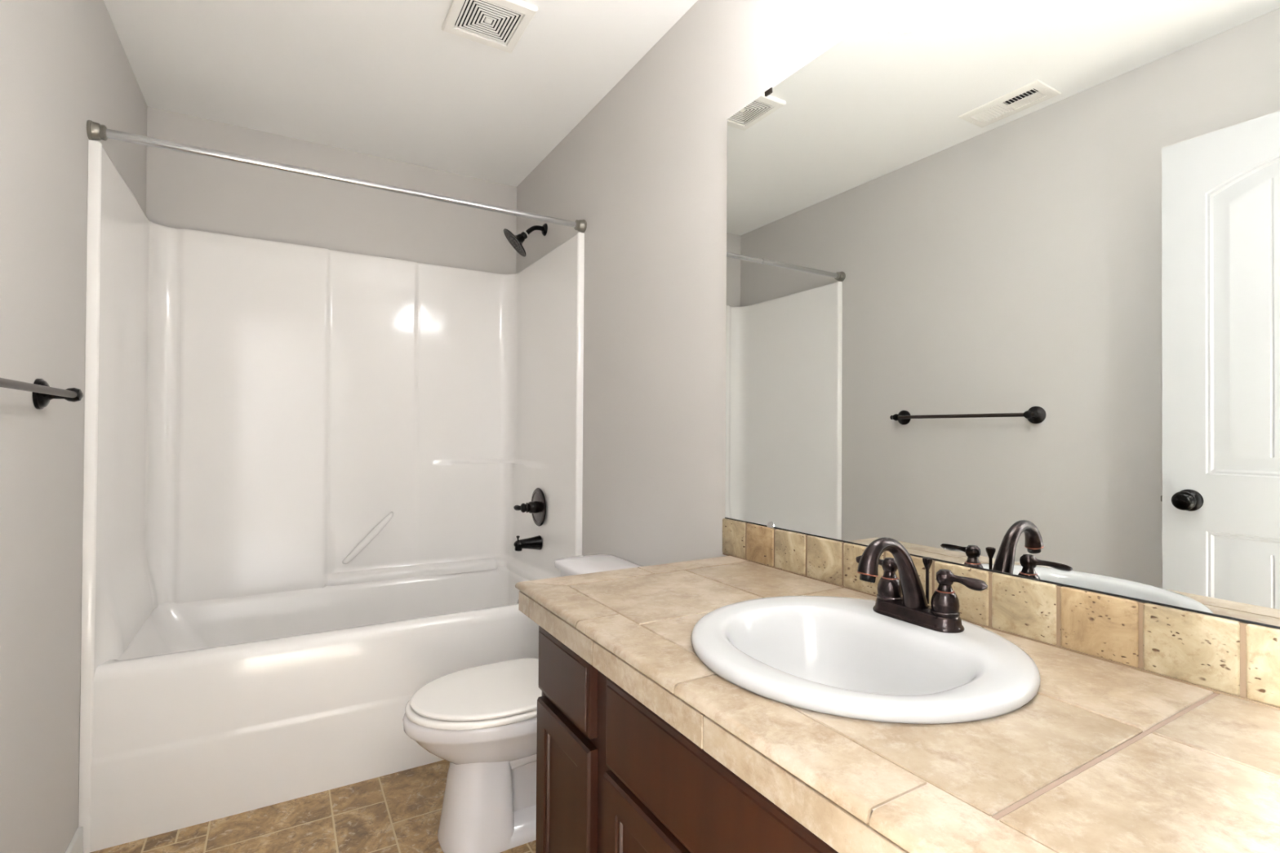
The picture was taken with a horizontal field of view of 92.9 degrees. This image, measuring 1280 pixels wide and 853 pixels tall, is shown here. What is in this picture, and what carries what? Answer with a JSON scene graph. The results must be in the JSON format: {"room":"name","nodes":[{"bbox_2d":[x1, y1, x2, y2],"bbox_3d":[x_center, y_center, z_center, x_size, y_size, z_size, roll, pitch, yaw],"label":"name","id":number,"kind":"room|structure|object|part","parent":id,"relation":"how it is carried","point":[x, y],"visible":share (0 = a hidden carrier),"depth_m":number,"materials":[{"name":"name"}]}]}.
{"room":"bathroom","nodes":[
{"label":"bathroom","id":0,"kind":"room"},
{"bbox_2d":[0,0,146,852],"bbox_3d":[-1.249,-0.050,1.073,0.120,2.462,3.270,1,-1,-31],"label":"wall","id":1,"kind":"structure","parent":0,"point":[64,64],"depth_m":1.41,"materials":[{"name":"grey paint"}]},
{"bbox_2d":[0,377,83,408],"bbox_3d":[-1.168,-0.074,1.129,0.076,0.069,0.660,1,-1,-31],"label":"towel bar","id":2,"kind":"object","parent":1,"relation":"attached to","point":[42,393],"visible":1,"depth_m":1.33,"materials":[{"name":"brown metal"}]},
{"bbox_3d":[-1.318,-0.073,1.383,0.076,0.069,0.069,1,-1,-31],"label":"post","id":3,"kind":"part","parent":2,"relation":"part of","materials":[{"name":"brown metal"}]},
{"bbox_2d":[65,826,83,852],"bbox_3d":[-0.983,1.138,0.729,0.013,0.083,2.198,1,-1,-31],"label":"baseboard","id":4,"kind":"structure","parent":1,"relation":"attached to","point":[76,845],"depth_m":1.64,"materials":[{"name":"white paint"}]},
{"bbox_2d":[86,120,586,232],"bbox_3d":[-0.883,-0.821,2.086,1.523,0.053,0.053,1,-1,-31],"label":"shower curtain rod","id":5,"kind":"object","parent":1,"relation":"attached to","point":[95,131],"visible":1,"depth_m":1.94,"materials":[{"name":"silver metal"}]},
{"bbox_2d":[89,760,536,852],"bbox_3d":[-0.568,1.239,1.468,1.932,0.100,3.270,1,-1,-31],"label":"floor","id":6,"kind":"structure","parent":0,"point":[400,811],"depth_m":1.81,"materials":[{"name":"beige tile"}]},
{"bbox_2d":[78,139,584,852],"bbox_3d":[-1.099,0.202,2.432,1.522,1.985,0.837,1,-1,-31],"label":"shower","id":7,"kind":"object","parent":6,"relation":"on","point":[307,468],"visible":0.95,"depth_m":2.49,"materials":[{"name":"white plastic"}]},
{"bbox_2d":[89,566,538,852],"bbox_3d":[-1.105,0.941,2.426,1.520,0.505,0.833,1,-1,-31],"label":"tub","id":8,"kind":"object","parent":7,"relation":"in","point":[215,705],"depth_m":1.98,"materials":[{"name":"white plastic"}]},
{"bbox_2d":[513,535,542,551],"bbox_3d":[-0.506,0.523,2.727,0.122,0.072,0.066,1,-1,-31],"label":"tub spout","id":9,"kind":"object","parent":7,"relation":"attached to","point":[535,542],"visible":1,"depth_m":2.71,"materials":[{"name":"brown metal"}]},
{"bbox_2d":[513,488,546,526],"bbox_3d":[-0.503,0.366,2.741,0.103,0.174,0.174,1,-1,-31],"label":"shower valve","id":10,"kind":"object","parent":7,"relation":"attached to","point":[537,507],"visible":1,"depth_m":2.73,"materials":[{"name":"brown metal"}]},
{"bbox_3d":[-0.552,0.368,2.750,0.025,0.025,0.077,1,-1,-40],"label":"lever","id":11,"kind":"part","parent":10,"relation":"part of","materials":[{"name":"brown metal"}]},
{"bbox_3d":[-0.500,0.366,2.743,0.080,0.054,0.054,1,-1,-31],"label":"handle","id":12,"kind":"part","parent":10,"relation":"part of","materials":[{"name":"brown metal"}]},
{"bbox_2d":[403,553,643,852],"bbox_3d":[-0.330,0.822,1.870,0.750,0.744,0.470,1,-1,-31],"label":"toilet","id":13,"kind":"object","parent":6,"relation":"on","point":[482,720],"visible":0.37,"depth_m":1.70,"materials":[{"name":"white ceramic"}]},
{"bbox_3d":[-0.443,0.778,1.803,0.450,0.016,0.368,1,-1,-31],"label":"lid","id":14,"kind":"part","parent":13,"relation":"part of","materials":[{"name":"white plastic"}]},
{"bbox_3d":[-0.097,0.649,2.008,0.198,0.305,0.436,1,-1,-31],"label":"tank","id":15,"kind":"part","parent":13,"relation":"part of","materials":[{"name":"white ceramic"}]},
{"bbox_3d":[-0.100,0.475,2.007,0.221,0.044,0.470,1,-1,-31],"label":"tank lid","id":16,"kind":"part","parent":13,"relation":"part of","materials":[{"name":"white ceramic"}]},
{"bbox_2d":[535,625,838,852],"bbox_3d":[0.323,0.797,0.939,0.573,0.785,1.222,1,-1,-31],"label":"vanity cabinet","id":17,"kind":"object","parent":6,"relation":"on","point":[613,775],"visible":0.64,"depth_m":0.97,"materials":[{"name":"brown wood"}]},
{"bbox_3d":[-0.150,0.820,1.196,0.020,0.479,0.256,1,-1,-31],"label":"door","id":18,"kind":"part","parent":17,"relation":"part of","materials":[{"name":"brown wood"}]},
{"bbox_3d":[-0.149,0.493,1.201,0.020,0.136,0.253,1,-1,-31],"label":"drawer","id":19,"kind":"part","parent":17,"relation":"part of","materials":[{"name":"brown wood"}]},
{"bbox_3d":[0.016,0.823,0.914,0.020,0.470,0.286,1,-1,-31],"label":"door","id":20,"kind":"part","parent":17,"relation":"part of","materials":[{"name":"brown wood"}]},
{"bbox_3d":[0.092,0.500,0.792,0.020,0.151,0.572,1,-1,-31],"label":"false drawer","id":21,"kind":"part","parent":17,"relation":"part of","materials":[{"name":"brown wood"}]},
{"bbox_2d":[515,555,1279,852],"bbox_3d":[0.305,0.372,0.949,0.606,0.062,1.256,1,-1,-31],"label":"countertop","id":22,"kind":"structure","parent":17,"relation":"on","point":[1105,757],"depth_m":0.65,"materials":[{"name":"tile"}]},
{"bbox_2d":[691,595,1040,724],"bbox_3d":[0.321,0.391,0.929,0.485,0.141,0.485,1,-1,-31],"label":"sink","id":23,"kind":"object","parent":22,"relation":"in","point":[840,656],"visible":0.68,"depth_m":0.93,"materials":[{"name":"white ceramic"}]},
{"bbox_2d":[855,537,987,633],"bbox_3d":[0.457,0.252,1.008,0.187,0.144,0.187,0,-1,19],"label":"faucet","id":24,"kind":"object","parent":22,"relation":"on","point":[904,599],"visible":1,"depth_m":0.99,"materials":[{"name":"brown metal"}]},
{"bbox_3d":[0.424,0.243,1.091,0.028,0.024,0.083,1,-1,-31],"label":"lever","id":25,"kind":"part","parent":24,"relation":"part of","materials":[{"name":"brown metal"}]},
{"bbox_3d":[0.438,0.277,1.066,0.043,0.050,0.043,1,-1,-31],"label":"handle","id":26,"kind":"part","parent":24,"relation":"part of","materials":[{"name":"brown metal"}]},
{"bbox_3d":[0.413,0.246,0.992,0.157,0.134,0.041,1,-1,-31],"label":"spout","id":27,"kind":"part","parent":24,"relation":"part of","materials":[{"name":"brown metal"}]},
{"bbox_3d":[0.464,0.312,1.022,0.058,0.024,0.158,1,-1,-31],"label":"plate","id":28,"kind":"part","parent":24,"relation":"part of","materials":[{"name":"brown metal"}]},
{"bbox_3d":[0.490,0.262,1.037,0.016,0.079,0.016,1,-1,-31],"label":"pop rod","id":29,"kind":"part","parent":24,"relation":"part of","materials":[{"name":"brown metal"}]},
{"bbox_3d":[0.490,0.276,0.978,0.043,0.050,0.043,1,-1,-31],"label":"handle","id":30,"kind":"part","parent":24,"relation":"part of","materials":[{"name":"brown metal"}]},
{"bbox_3d":[0.505,0.242,0.954,0.028,0.024,0.083,1,-1,-31],"label":"lever","id":31,"kind":"part","parent":24,"relation":"part of","materials":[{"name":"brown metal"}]},
{"bbox_2d":[146,106,516,274],"bbox_3d":[-1.341,-0.035,2.847,1.524,2.462,0.120,1,-1,-31],"label":"wall","id":32,"kind":"structure","parent":0,"point":[184,190],"depth_m":2.73,"materials":[{"name":"grey paint"}]},
{"bbox_2d":[103,0,697,186],"bbox_3d":[-0.192,-1.327,0.850,3.800,0.100,4.740,1,-1,-31],"label":"ceiling","id":33,"kind":"structure","parent":0,"point":[382,78],"depth_m":2.16,"materials":[{"name":"white paint"}]},
{"bbox_2d":[441,0,537,53],"bbox_3d":[-0.468,-1.261,1.883,0.228,0.016,0.244,1,-1,-31],"label":"exhaust fan","id":34,"kind":"object","parent":33,"relation":"attached to","point":[500,24],"visible":1,"depth_m":1.88,"materials":[{"name":"white plastic"}]},
{"bbox_2d":[515,0,897,566],"bbox_3d":[0.167,-0.034,1.908,0.120,2.462,3.270,1,-1,-31],"label":"wall","id":35,"kind":"structure","parent":0,"point":[646,169],"depth_m":1.95,"materials":[{"name":"grey paint"}]},
{"bbox_2d":[503,223,547,257],"bbox_3d":[-0.533,-0.865,2.800,0.195,0.166,0.147,1,-1,-31],"label":"shower fixture","id":36,"kind":"object","parent":35,"relation":"attached to","point":[516,242],"visible":1,"depth_m":2.78,"materials":[{"name":"brown metal"}]},
{"bbox_3d":[-0.489,-0.901,2.811,0.104,0.062,0.021,1,-1,-31],"label":"arm","id":37,"kind":"part","parent":36,"relation":"part of","materials":[{"name":"brown metal"}]},
{"bbox_2d":[722,518,1279,710],"bbox_3d":[0.554,0.297,1.113,0.013,0.098,1.284,1,-1,-31],"label":"tile backsplash","id":38,"kind":"structure","parent":35,"relation":"attached to","point":[1235,659],"depth_m":0.91,"materials":[{"name":"tile"}]},
{"bbox_2d":[724,0,1279,629],"bbox_3d":[0.549,-0.296,1.139,0.008,1.104,1.224,1,-1,-31],"label":"wall mirror","id":39,"kind":"object","parent":35,"relation":"attached to","point":[1002,277],"visible":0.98,"depth_m":1.00,"materials":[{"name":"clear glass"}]}
]}

